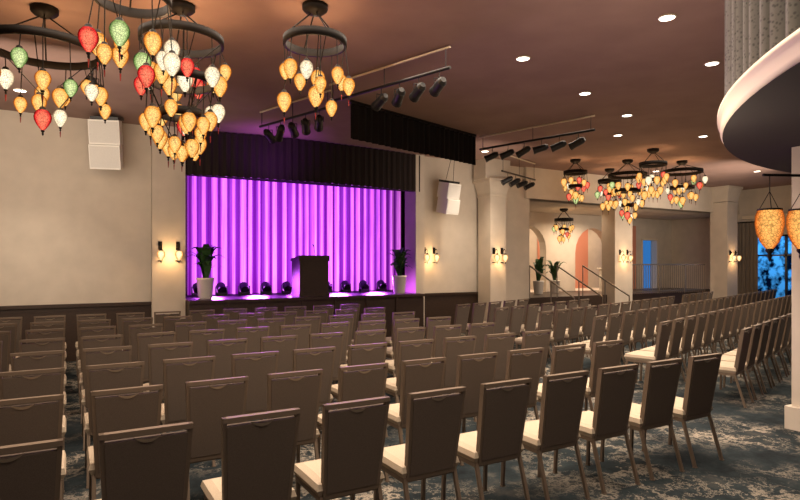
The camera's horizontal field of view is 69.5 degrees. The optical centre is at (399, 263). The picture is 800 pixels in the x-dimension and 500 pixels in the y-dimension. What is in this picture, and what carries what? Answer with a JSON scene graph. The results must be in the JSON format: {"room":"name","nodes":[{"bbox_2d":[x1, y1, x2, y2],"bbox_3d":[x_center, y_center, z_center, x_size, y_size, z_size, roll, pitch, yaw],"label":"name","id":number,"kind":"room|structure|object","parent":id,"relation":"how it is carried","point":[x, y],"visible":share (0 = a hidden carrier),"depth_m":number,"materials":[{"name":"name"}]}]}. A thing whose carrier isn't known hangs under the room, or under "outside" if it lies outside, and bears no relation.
{"room":"hotel ballroom","nodes":[
{"label":"hotel ballroom","id":0,"kind":"room"},
{"bbox_2d":[87,68,98,83],"bbox_3d":[-4.138,-2.454,7.801,0.215,0.387,0.338,0,0,-30],"label":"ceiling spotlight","id":1,"kind":"object","parent":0,"point":[93,79],"depth_m":7.68,"materials":[{"name":"black metal"}]},
{"bbox_2d":[185,175,187,295],"bbox_3d":[-5.074,-0.975,12.139,1.150,3.330,0.106,0,0,-30],"label":"curtain","id":2,"kind":"object","parent":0,"point":[186,177],"depth_m":12.40,"materials":[{"name":"purple fabric"}]},
{"bbox_2d":[188,175,400,294],"bbox_3d":[-2.673,-0.975,13.930,7.000,3.330,0.173,0,0,-30],"label":"stage curtain","id":3,"kind":"object","parent":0,"point":[258,227],"depth_m":13.88,"materials":[{"name":"purple fabric"}]},
{"bbox_2d":[0,110,738,326],"bbox_3d":[0.007,-0.450,13.988,28.000,4.400,0.580,0,0,-30],"label":"wall","id":4,"kind":"structure","parent":0,"point":[71,232],"depth_m":10.94,"materials":[{"name":"beige paint"}]},
{"bbox_2d":[157,241,164,262],"bbox_3d":[-4.533,-0.222,10.932,0.150,0.416,0.248,0,0,-30],"label":"wall sconce","id":5,"kind":"object","parent":4,"relation":"attached to","point":[161,254],"visible":1,"depth_m":10.87,"materials":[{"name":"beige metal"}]},
{"bbox_2d":[175,242,182,262],"bbox_3d":[-4.256,-0.222,11.092,0.150,0.416,0.248,0,0,-30],"label":"wall sconce","id":6,"kind":"object","parent":4,"relation":"attached to","point":[179,254],"visible":1,"depth_m":11.03,"materials":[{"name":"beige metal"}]},
{"bbox_2d":[0,292,477,361],"bbox_3d":[-4.979,1.235,10.924,16.300,1.030,0.100,0,0,-30],"label":"baseboard","id":7,"kind":"structure","parent":4,"relation":"attached to","point":[436,304],"depth_m":10.59,"materials":[{"name":"brown wood"}]},
{"bbox_2d":[425,247,429,263],"bbox_3d":[0.642,-0.202,14.128,0.150,0.416,0.248,0,0,-30],"label":"wall sconce","id":8,"kind":"object","parent":4,"relation":"attached to","point":[427,256],"visible":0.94,"depth_m":14.04,"materials":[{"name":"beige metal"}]},
{"bbox_2d":[432,247,439,262],"bbox_3d":[0.885,-0.202,14.268,0.150,0.416,0.248,0,0,-30],"label":"wall sconce","id":9,"kind":"object","parent":4,"relation":"attached to","point":[436,256],"visible":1,"depth_m":14.20,"materials":[{"name":"white glass"}]},
{"bbox_2d":[619,250,625,262],"bbox_3d":[6.754,-0.232,17.541,0.150,0.416,0.248,0,0,-30],"label":"wall sconce","id":10,"kind":"object","parent":4,"relation":"attached to","point":[623,257],"visible":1,"depth_m":17.48,"materials":[{"name":"white glass"}]},
{"bbox_2d":[626,250,632,262],"bbox_3d":[7.040,-0.232,17.706,0.150,0.416,0.248,0,0,-30],"label":"wall sconce","id":11,"kind":"object","parent":4,"relation":"attached to","point":[630,257],"visible":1,"depth_m":17.65,"materials":[{"name":"beige glass"}]},
{"bbox_2d":[0,0,791,189],"bbox_3d":[4.512,-2.650,6.185,28.000,0.001,18.200,0,0,-30],"label":"ceiling","id":12,"kind":"structure","parent":0,"point":[630,61],"depth_m":7.90,"materials":[{"name":"beige paint"}]},
{"bbox_2d":[12,88,26,92],"bbox_3d":[-5.770,-2.645,8.752,0.180,0.024,0.226,0,0,-30],"label":"recessed light","id":13,"kind":"object","parent":12,"relation":"in","point":[15,89],"depth_m":8.77,"materials":[{"name":"beige paint"}]},
{"bbox_2d":[0,2,111,136],"bbox_3d":[-3.683,-1.978,5.970,1.251,1.345,1.189,0,0,-30],"label":"chandelier","id":14,"kind":"object","parent":12,"relation":"hanging from","point":[61,96],"visible":0.97,"depth_m":5.89,"materials":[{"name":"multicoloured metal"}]},
{"bbox_2d":[87,115,123,169],"bbox_3d":[-5.201,-2.156,10.287,0.500,0.995,0.618,0,0,-12],"label":"loudspeaker","id":15,"kind":"object","parent":12,"relation":"hanging from","point":[105,147],"visible":0.87,"depth_m":10.05,"materials":[{"name":"white plastic"}]},
{"bbox_2d":[77,0,180,93],"bbox_3d":[-2.337,-2.056,5.007,0.809,1.188,0.812,0,0,-30],"label":"chandelier","id":16,"kind":"object","parent":12,"relation":"hanging from","point":[91,39],"visible":1,"depth_m":4.93,"materials":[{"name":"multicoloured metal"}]},
{"bbox_2d":[133,0,231,168],"bbox_3d":[-2.220,-1.795,5.912,0.909,1.710,0.985,0,0,-10],"label":"chandelier","id":17,"kind":"object","parent":12,"relation":"hanging from","point":[189,77],"visible":0.93,"depth_m":5.74,"materials":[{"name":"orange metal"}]},
{"bbox_2d":[259,89,330,143],"bbox_3d":[-1.728,-2.338,9.346,1.854,0.601,0.303,0,0,44],"label":"light bar","id":18,"kind":"object","parent":12,"relation":"hanging from","point":[292,127],"visible":0.98,"depth_m":9.31,"materials":[{"name":"black paint"}]},
{"bbox_2d":[185,130,419,191],"bbox_3d":[-1.867,-2.190,12.533,5.600,0.880,0.425,0,0,-30],"label":"valance","id":19,"kind":"object","parent":12,"relation":"hanging from","point":[231,155],"visible":0.91,"depth_m":12.22,"materials":[{"name":"brown fabric"}]},
{"bbox_2d":[277,0,354,123],"bbox_3d":[-0.880,-2.053,5.900,0.727,1.194,0.729,0,0,-30],"label":"chandelier","id":20,"kind":"object","parent":12,"relation":"hanging from","point":[288,68],"visible":1,"depth_m":5.81,"materials":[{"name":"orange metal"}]},
{"bbox_2d":[329,45,450,110],"bbox_3d":[-0.193,-2.353,7.715,2.205,0.569,0.235,0,0,43],"label":"light bar","id":21,"kind":"object","parent":12,"relation":"hanging from","point":[414,96],"visible":0.96,"depth_m":7.41,"materials":[{"name":"black paint"}]},
{"bbox_2d":[349,100,475,164],"bbox_3d":[0.366,-2.340,10.586,0.061,0.620,3.451,0,0,43],"label":"drape","id":22,"kind":"object","parent":12,"relation":"hanging from","point":[384,127],"depth_m":10.40,"materials":[{"name":"black fabric"}]},
{"bbox_2d":[436,160,460,214],"bbox_3d":[1.164,-1.915,14.067,0.420,1.442,0.518,0,0,-40],"label":"loudspeaker","id":23,"kind":"object","parent":12,"relation":"hanging from","point":[448,194],"visible":0.9,"depth_m":13.92,"materials":[{"name":"white plastic"}]},
{"bbox_2d":[501,156,535,190],"bbox_3d":[2.950,-2.261,14.373,0.275,0.755,1.839,0,0,38],"label":"light bar","id":24,"kind":"object","parent":12,"relation":"hanging from","point":[516,181],"visible":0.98,"depth_m":14.30,"materials":[{"name":"black paint"}]},
{"bbox_2d":[516,55,530,61],"bbox_3d":[1.576,-2.645,7.395,0.198,0.024,0.196,0,0,-30],"label":"recessed light","id":25,"kind":"object","parent":12,"relation":"in","point":[523,58],"depth_m":7.41,"materials":[{"name":"beige paint"}]},
{"bbox_2d":[479,115,594,162],"bbox_3d":[2.532,-2.346,11.045,2.502,0.583,0.243,0,0,44],"label":"light bar","id":26,"kind":"object","parent":12,"relation":"hanging from","point":[581,140],"visible":1,"depth_m":10.92,"materials":[{"name":"black paint"}]},
{"bbox_2d":[561,159,589,206],"bbox_3d":[4.456,-2.028,14.640,0.744,1.245,0.658,0,0,-30],"label":"chandelier","id":27,"kind":"object","parent":12,"relation":"hanging from","point":[572,184],"visible":1,"depth_m":14.55,"materials":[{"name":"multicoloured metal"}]},
{"bbox_2d":[579,91,590,95],"bbox_3d":[2.859,-2.645,8.909,0.202,0.024,0.209,0,0,-30],"label":"recessed light","id":28,"kind":"object","parent":12,"relation":"in","point":[584,93],"depth_m":8.93,"materials":[{"name":"beige paint"}]},
{"bbox_2d":[595,168,621,214],"bbox_3d":[5.832,-2.011,16.089,0.705,1.278,0.736,0,0,-6],"label":"chandelier","id":29,"kind":"object","parent":12,"relation":"hanging from","point":[608,203],"visible":0.62,"depth_m":16.03,"materials":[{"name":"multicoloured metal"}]},
{"bbox_2d":[607,159,649,225],"bbox_3d":[5.798,-1.811,14.700,1.000,1.679,1.029,0,0,-8],"label":"chandelier","id":30,"kind":"object","parent":12,"relation":"hanging from","point":[629,189],"visible":0.94,"depth_m":14.58,"materials":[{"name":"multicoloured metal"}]},
{"bbox_2d":[636,148,668,204],"bbox_3d":[5.854,-2.003,13.304,0.749,1.294,0.690,0,0,-30],"label":"chandelier","id":31,"kind":"object","parent":12,"relation":"hanging from","point":[651,178],"visible":1,"depth_m":13.21,"materials":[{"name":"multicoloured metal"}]},
{"bbox_2d":[657,13,676,21],"bbox_3d":[2.853,-2.645,6.168,0.196,0.024,0.192,0,0,-30],"label":"recessed light","id":32,"kind":"object","parent":12,"relation":"in","point":[661,18],"depth_m":6.18,"materials":[{"name":"beige paint"}]},
{"bbox_2d":[660,160,707,208],"bbox_3d":[7.255,-2.009,14.854,1.079,1.281,1.085,0,0,-30],"label":"chandelier","id":33,"kind":"object","parent":12,"relation":"hanging from","point":[680,189],"visible":0.88,"depth_m":14.65,"materials":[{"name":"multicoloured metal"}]},
{"bbox_2d":[704,61,719,65],"bbox_3d":[4.099,-2.645,7.576,0.203,0.024,0.182,0,0,-30],"label":"recessed light","id":34,"kind":"object","parent":12,"relation":"in","point":[711,63],"depth_m":7.59,"materials":[{"name":"beige paint"}]},
{"bbox_2d":[725,0,799,94],"bbox_3d":[4.532,-2.035,4.804,3.189,1.210,10.384,0,0,27],"label":"curtain","id":35,"kind":"object","parent":12,"relation":"attached to","point":[753,28],"visible":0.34,"depth_m":4.39,"materials":[{"name":"grey fabric"}]},
{"bbox_2d":[401,191,404,274],"bbox_3d":[0.295,-0.975,15.238,0.650,3.330,0.115,0,0,-30],"label":"curtain","id":36,"kind":"object","parent":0,"point":[402,192],"depth_m":15.11,"materials":[{"name":"fabric"}]},
{"bbox_2d":[63,320,799,499],"bbox_3d":[4.512,1.750,6.185,28.000,0.001,18.200,0,0,-30],"label":"floor","id":37,"kind":"structure","parent":0,"point":[761,457],"depth_m":5.11,"materials":[{"name":"carpet"}]},
{"bbox_2d":[0,341,1,406],"bbox_3d":[-4.426,1.275,6.082,0.444,0.950,0.540,0,0,-30],"label":"banquet chair","id":38,"kind":"object","parent":37,"relation":"on","point":[0,341],"visible":0.09,"depth_m":5.99,"materials":[{"name":"brown fabric"}]},
{"bbox_2d":[0,438,62,499],"bbox_3d":[-1.836,1.275,2.728,0.444,0.950,0.540,0,0,-30],"label":"banquet chair","id":39,"kind":"object","parent":37,"relation":"on","point":[33,475],"visible":1,"depth_m":2.57,"materials":[{"name":"brown metal"}]},
{"bbox_2d":[0,394,65,499],"bbox_3d":[-2.361,1.275,3.637,0.444,0.950,0.540,0,0,-30],"label":"banquet chair","id":40,"kind":"object","parent":37,"relation":"on","point":[19,424],"visible":0.6,"depth_m":3.46,"materials":[{"name":"brown metal"}]},
{"bbox_2d":[0,367,65,492],"bbox_3d":[-2.886,1.275,4.546,0.444,0.950,0.540,0,0,-30],"label":"banquet chair","id":41,"kind":"object","parent":37,"relation":"on","point":[46,384],"visible":0.36,"depth_m":4.35,"materials":[{"name":"brown metal"}]},
{"bbox_2d":[10,350,65,438],"bbox_3d":[-3.411,1.275,5.455,0.444,0.950,0.540,0,0,-30],"label":"banquet chair","id":42,"kind":"object","parent":37,"relation":"on","point":[51,361],"visible":0.37,"depth_m":5.25,"materials":[{"name":"brown fabric"}]},
{"bbox_2d":[80,346,131,450],"bbox_3d":[-2.921,1.275,5.739,0.444,0.950,0.540,0,0,-30],"label":"banquet chair","id":43,"kind":"object","parent":37,"relation":"on","point":[110,357],"visible":0.47,"depth_m":5.52,"materials":[{"name":"brown fabric"}]},
{"bbox_2d":[83,361,144,488],"bbox_3d":[-2.396,1.275,4.829,0.444,0.950,0.540,0,0,-30],"label":"banquet chair","id":44,"kind":"object","parent":37,"relation":"on","point":[105,379],"visible":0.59,"depth_m":4.61,"materials":[{"name":"brown metal"}]},
{"bbox_2d":[86,384,162,499],"bbox_3d":[-1.871,1.275,3.920,0.444,0.950,0.540,0,0,-30],"label":"banquet chair","id":45,"kind":"object","parent":37,"relation":"on","point":[113,413],"visible":0.53,"depth_m":3.71,"materials":[{"name":"brown metal"}]},
{"bbox_2d":[97,421,192,499],"bbox_3d":[-1.346,1.275,3.011,0.444,0.950,0.540,0,0,-30],"label":"banquet chair","id":46,"kind":"object","parent":37,"relation":"on","point":[157,466],"visible":1,"depth_m":2.82,"materials":[{"name":"brown metal"}]},
{"bbox_2d":[143,342,192,399],"bbox_3d":[-2.430,1.275,6.021,0.444,0.950,0.540,0,0,-30],"label":"banquet chair","id":47,"kind":"object","parent":37,"relation":"on","point":[156,356],"visible":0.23,"depth_m":5.79,"materials":[{"name":"brown fabric"}]},
{"bbox_2d":[160,356,215,466],"bbox_3d":[-1.905,1.275,5.112,0.444,0.950,0.540,0,0,-30],"label":"banquet chair","id":48,"kind":"object","parent":37,"relation":"on","point":[173,410],"visible":0.47,"depth_m":4.90,"materials":[{"name":"brown fabric"}]},
{"bbox_2d":[185,376,248,499],"bbox_3d":[-1.380,1.275,4.203,0.444,0.950,0.540,0,0,-30],"label":"banquet chair","id":49,"kind":"object","parent":37,"relation":"on","point":[205,405],"visible":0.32,"depth_m":4.00,"materials":[{"name":"brown metal"}]},
{"bbox_2d":[200,408,300,499],"bbox_3d":[-0.855,1.275,3.294,0.444,0.950,0.540,0,0,-30],"label":"banquet chair","id":50,"kind":"object","parent":37,"relation":"on","point":[258,457],"visible":1,"depth_m":3.11,"materials":[{"name":"brown metal"}]},
{"bbox_2d":[231,351,278,419],"bbox_3d":[-1.415,1.275,5.395,0.444,0.950,0.540,0,0,-30],"label":"banquet chair","id":51,"kind":"object","parent":37,"relation":"on","point":[257,369],"visible":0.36,"depth_m":5.22,"materials":[{"name":"brown fabric"}]},
{"bbox_2d":[267,369,322,462],"bbox_3d":[-0.890,1.275,4.486,0.444,0.950,0.540,0,0,-30],"label":"banquet chair","id":52,"kind":"object","parent":37,"relation":"on","point":[302,392],"visible":0.51,"depth_m":4.33,"materials":[{"name":"brown fabric"}]},
{"bbox_2d":[185,290,424,336],"bbox_3d":[-2.580,1.224,13.770,7.260,1.052,3.530,0,0,-30],"label":"stage","id":53,"kind":"object","parent":37,"relation":"on","point":[407,301],"depth_m":12.45,"materials":[{"name":"brown wood"}]},
{"bbox_2d":[292,346,335,410],"bbox_3d":[-0.925,1.275,5.678,0.444,0.950,0.540,0,0,-30],"label":"banquet chair","id":54,"kind":"object","parent":37,"relation":"on","point":[316,360],"visible":0.34,"depth_m":5.51,"materials":[{"name":"brown fabric"}]},
{"bbox_2d":[294,396,389,499],"bbox_3d":[-0.365,1.275,3.577,0.444,0.950,0.540,0,0,-30],"label":"banquet chair","id":55,"kind":"object","parent":37,"relation":"on","point":[353,439],"visible":0.96,"depth_m":3.40,"materials":[{"name":"brown metal"}]},
{"bbox_2d":[317,362,389,481],"bbox_3d":[-0.400,1.275,4.769,0.444,0.950,0.540,0,0,-30],"label":"banquet chair","id":56,"kind":"object","parent":37,"relation":"on","point":[369,383],"visible":0.35,"depth_m":4.57,"materials":[{"name":"brown metal"}]},
{"bbox_2d":[331,342,387,436],"bbox_3d":[-0.435,1.275,5.961,0.444,0.950,0.540,0,0,-30],"label":"banquet chair","id":57,"kind":"object","parent":37,"relation":"on","point":[363,356],"visible":0.29,"depth_m":5.77,"materials":[{"name":"brown fabric"}]},
{"bbox_2d":[0,289,791,423],"bbox_3d":[4.241,1.275,10.480,23.250,0.950,7.890,0,0,-30],"label":"chairs","id":58,"kind":"object","parent":37,"relation":"on","point":[763,321],"visible":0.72,"depth_m":8.50,"materials":[{"name":"brown fabric"}]},
{"bbox_2d":[385,339,433,434],"bbox_3d":[0.055,1.275,6.244,0.444,0.950,0.540,0,0,-30],"label":"banquet chair","id":59,"kind":"object","parent":37,"relation":"on","point":[414,351],"visible":0.38,"depth_m":6.03,"materials":[{"name":"brown fabric"}]},
{"bbox_2d":[387,357,445,444],"bbox_3d":[0.090,1.275,5.052,0.444,0.950,0.540,0,0,-30],"label":"banquet chair","id":60,"kind":"object","parent":37,"relation":"on","point":[428,376],"visible":0.4,"depth_m":4.84,"materials":[{"name":"brown fabric"}]},
{"bbox_2d":[373,386,466,499],"bbox_3d":[0.125,1.275,3.860,0.444,0.950,0.540,0,0,-30],"label":"banquet chair","id":61,"kind":"object","parent":37,"relation":"on","point":[433,424],"visible":0.89,"depth_m":3.69,"materials":[{"name":"brown metal"}]},
{"bbox_2d":[456,352,497,465],"bbox_3d":[0.580,1.275,5.335,0.444,0.950,0.540,0,0,-30],"label":"banquet chair","id":62,"kind":"object","parent":37,"relation":"on","point":[470,373],"visible":0.38,"depth_m":5.14,"materials":[{"name":"brown fabric"}]},
{"bbox_2d":[440,378,531,499],"bbox_3d":[0.615,1.275,4.143,0.444,0.950,0.540,0,0,-30],"label":"banquet chair","id":63,"kind":"object","parent":37,"relation":"on","point":[498,437],"visible":0.86,"depth_m":3.97,"materials":[{"name":"brown metal"}]},
{"bbox_2d":[472,177,510,327],"bbox_3d":[2.359,-0.200,14.814,0.710,3.900,0.710,0,0,-30],"label":"column","id":64,"kind":"structure","parent":37,"relation":"on","point":[491,193],"depth_m":14.62,"materials":[{"name":"beige paint"}]},
{"bbox_2d":[473,158,509,179],"bbox_3d":[2.359,-2.400,14.814,0.800,0.500,0.500,0,0,-30],"label":"beam","id":65,"kind":"structure","parent":64,"relation":"on","point":[481,170],"depth_m":14.59,"materials":[{"name":"beige paint"}]},
{"bbox_2d":[492,248,499,263],"bbox_3d":[2.402,-0.202,14.440,0.150,0.416,0.248,0,0,-30],"label":"wall sconce","id":66,"kind":"object","parent":64,"relation":"attached to","point":[497,256],"visible":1,"depth_m":14.37,"materials":[{"name":"glass"}]},
{"bbox_2d":[500,248,507,263],"bbox_3d":[2.627,-0.202,14.569,0.150,0.416,0.248,0,0,-30],"label":"wall sconce","id":67,"kind":"object","parent":64,"relation":"attached to","point":[505,256],"visible":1,"depth_m":14.50,"materials":[{"name":"glass"}]},
{"bbox_2d":[476,347,543,430],"bbox_3d":[1.071,1.275,5.618,0.444,0.950,0.540,0,0,-30],"label":"banquet chair","id":68,"kind":"object","parent":37,"relation":"on","point":[526,365],"visible":0.37,"depth_m":5.44,"materials":[{"name":"brown fabric"}]},
{"bbox_2d":[500,370,590,499],"bbox_3d":[1.105,1.275,4.426,0.444,0.950,0.540,0,0,-30],"label":"banquet chair","id":69,"kind":"object","parent":37,"relation":"on","point":[562,400],"visible":0.89,"depth_m":4.25,"materials":[{"name":"brown metal"}]},
{"bbox_2d":[537,343,585,401],"bbox_3d":[1.561,1.275,5.901,0.444,0.950,0.540,0,0,-30],"label":"banquet chair","id":70,"kind":"object","parent":37,"relation":"on","point":[565,360],"visible":0.22,"depth_m":5.70,"materials":[{"name":"brown fabric"}]},
{"bbox_2d":[529,265,629,330],"bbox_3d":[4.830,0.906,15.584,2.094,1.747,1.629,0,0,-30],"label":"stair railing","id":71,"kind":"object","parent":37,"relation":"on","point":[537,271],"depth_m":15.70,"materials":[{"name":"black metal"}]},
{"bbox_2d":[553,364,640,494],"bbox_3d":[1.595,1.275,4.709,0.444,0.950,0.540,0,0,-30],"label":"banquet chair","id":72,"kind":"object","parent":37,"relation":"on","point":[610,416],"visible":0.86,"depth_m":4.53,"materials":[{"name":"brown metal"}]},
{"bbox_2d":[584,340,623,411],"bbox_3d":[2.051,1.275,6.184,0.444,0.950,0.540,0,0,-30],"label":"banquet chair","id":73,"kind":"object","parent":37,"relation":"on","point":[603,356],"visible":0.34,"depth_m":5.96,"materials":[{"name":"brown fabric"}]},
{"bbox_2d":[599,358,684,480],"bbox_3d":[2.086,1.275,4.992,0.444,0.950,0.540,0,0,-30],"label":"banquet chair","id":74,"kind":"object","parent":37,"relation":"on","point":[655,410],"visible":0.82,"depth_m":4.81,"materials":[{"name":"brown fabric"}]},
{"bbox_2d":[640,353,723,468],"bbox_3d":[2.576,1.275,5.275,0.444,0.950,0.540,0,0,-30],"label":"banquet chair","id":75,"kind":"object","parent":37,"relation":"on","point":[701,378],"visible":0.8,"depth_m":5.08,"materials":[{"name":"brown fabric"}]},
{"bbox_2d":[710,185,742,299],"bbox_3d":[11.211,-0.450,19.983,0.852,4.400,0.852,0,0,-30],"label":"column","id":76,"kind":"structure","parent":37,"relation":"on","point":[723,218],"depth_m":19.75,"materials":[{"name":"beige paint"}]},
{"bbox_2d":[729,250,736,261],"bbox_3d":[11.279,-0.252,19.564,0.150,0.416,0.248,0,0,-30],"label":"wall sconce","id":77,"kind":"object","parent":76,"relation":"attached to","point":[734,257],"visible":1,"depth_m":19.51,"materials":[{"name":"beige glass"}]},
{"bbox_2d":[734,251,741,261],"bbox_3d":[11.539,-0.252,19.715,0.150,0.416,0.248,0,0,-30],"label":"wall sconce","id":78,"kind":"object","parent":76,"relation":"attached to","point":[739,257],"visible":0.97,"depth_m":19.66,"materials":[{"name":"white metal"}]},
{"bbox_2d":[737,221,757,294],"bbox_3d":[12.325,0.121,20.453,0.068,3.237,0.800,0,0,-30],"label":"drape","id":79,"kind":"object","parent":37,"relation":"on","point":[747,236],"visible":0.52,"depth_m":20.45,"materials":[{"name":"brown fabric"}]},
{"bbox_2d":[785,146,799,431],"bbox_3d":[4.585,0.255,6.019,0.713,2.990,0.713,0,0,-30],"label":"column","id":80,"kind":"structure","parent":37,"relation":"on","point":[792,411],"depth_m":6.09,"materials":[{"name":"beige paint"}]},
{"bbox_2d":[754,174,799,261],"bbox_3d":[3.947,-0.470,5.673,0.925,0.900,0.254,0,0,-5],"label":"hanging lantern","id":81,"kind":"object","parent":80,"relation":"attached to","point":[769,223],"visible":1,"depth_m":5.60,"materials":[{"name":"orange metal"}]},
{"bbox_3d":[-2.873,-0.550,14.276,7.700,4.600,2.800,0,0,-30],"label":"stage","id":82,"kind":"object","parent":37,"relation":"on","visible":0},
{"bbox_2d":[185,244,224,298],"bbox_3d":[-3.899,0.150,11.559,0.678,1.092,0.678,0,0,17],"label":"potted plant","id":83,"kind":"object","parent":82,"relation":"on","point":[205,284],"visible":0.99,"depth_m":11.44,"materials":[{"name":"green plant"}]},
{"bbox_2d":[291,244,329,296],"bbox_3d":[-1.974,0.127,12.659,0.700,1.138,0.540,0,0,-30],"label":"lectern","id":84,"kind":"object","parent":82,"relation":"on","point":[309,272],"visible":1,"depth_m":12.43,"materials":[{"name":"brown wood"}]},
{"bbox_2d":[386,248,411,292],"bbox_3d":[-0.059,0.153,13.859,0.616,1.086,0.654,0,0,-30],"label":"potted plant","id":85,"kind":"object","parent":82,"relation":"on","point":[399,280],"visible":0.99,"depth_m":13.69,"materials":[{"name":"green plant"}]},
{"bbox_2d":[529,228,645,291],"bbox_3d":[6.091,-0.025,21.299,10.150,3.550,1.600,0,0,-30],"label":"wall","id":86,"kind":"structure","parent":0,"point":[588,253],"depth_m":22.91,"materials":[{"name":"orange paint"}]},
{"bbox_2d":[524,198,670,298],"bbox_3d":[7.066,-0.425,19.610,10.150,2.750,2.900,0,0,-30],"label":"wall","id":87,"kind":"structure","parent":0,"point":[541,224],"depth_m":20.33,"materials":[{"name":"beige paint"}]},
{"bbox_2d":[552,208,574,243],"bbox_3d":[5.161,-1.174,18.241,0.671,1.152,0.694,0,0,-2],"label":"chandelier","id":88,"kind":"object","parent":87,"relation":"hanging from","point":[560,238],"visible":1,"depth_m":18.13,"materials":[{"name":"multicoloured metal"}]},
{"bbox_2d":[641,239,657,288],"bbox_3d":[9.654,-0.015,22.579,0.960,1.930,0.305,0,0,-30],"label":"door","id":89,"kind":"structure","parent":87,"relation":"attached to","point":[649,247],"depth_m":22.78,"materials":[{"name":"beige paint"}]},
{"bbox_2d":[524,288,709,313],"bbox_3d":[7.091,1.350,19.567,10.150,0.800,2.400,0,0,-30],"label":"floor","id":90,"kind":"structure","parent":0,"point":[594,299],"depth_m":18.50,"materials":[{"name":"brown wood"}]},
{"bbox_2d":[533,257,546,293],"bbox_3d":[4.451,0.357,18.258,0.592,1.182,0.700,0,0,-38],"label":"potted plant","id":91,"kind":"object","parent":90,"relation":"on","point":[538,285],"visible":0.91,"depth_m":18.13,"materials":[{"name":"green plant"}]},
{"bbox_2d":[545,260,564,292],"bbox_3d":[5.058,0.413,19.011,0.675,1.070,0.658,0,0,41],"label":"potted plant","id":92,"kind":"object","parent":90,"relation":"on","point":[553,269],"visible":0.88,"depth_m":18.90,"materials":[{"name":"green plant"}]},
{"bbox_2d":[597,268,601,291],"bbox_3d":[6.940,0.158,19.480,0.400,1.580,0.400,0,0,-30],"label":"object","id":93,"kind":"object","parent":90,"relation":"on","point":[600,269],"visible":0.03,"depth_m":19.48,"materials":[{"name":"beige paint"}]},
{"bbox_2d":[632,264,704,293],"bbox_3d":[8.850,0.473,18.908,3.777,0.950,0.050,0,0,-30],"label":"railing","id":94,"kind":"object","parent":90,"relation":"on","point":[658,290],"visible":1,"depth_m":18.90,"materials":[{"name":"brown metal"}]},
{"bbox_2d":[529,201,709,219],"bbox_3d":[7.141,-1.750,19.481,10.150,0.001,2.600,0,0,-30],"label":"ceiling","id":95,"kind":"structure","parent":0,"point":[534,206],"depth_m":19.24,"materials":[{"name":"beige paint"}]},
{"bbox_2d":[671,185,791,294],"bbox_3d":[16.171,-0.450,14.301,0.490,4.400,20.600,0,0,-30],"label":"wall","id":96,"kind":"structure","parent":0,"point":[690,238],"depth_m":22.01,"materials":[{"name":"beige paint"}]},
{"bbox_2d":[758,234,791,297],"bbox_3d":[13.155,0.375,19.575,0.240,2.750,2.410,0,0,-30],"label":"window","id":97,"kind":"structure","parent":96,"relation":"in","point":[776,273],"depth_m":19.94,"materials":[{"name":"blue glass"}]},
{"bbox_2d":[717,28,799,172],"bbox_3d":[5.687,-1.340,4.412,8.932,0.180,6.473,0,0,-30],"label":"balcony","id":98,"kind":"object","parent":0,"point":[758,119],"depth_m":4.79,"materials":[{"name":"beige paint"}]}
]}

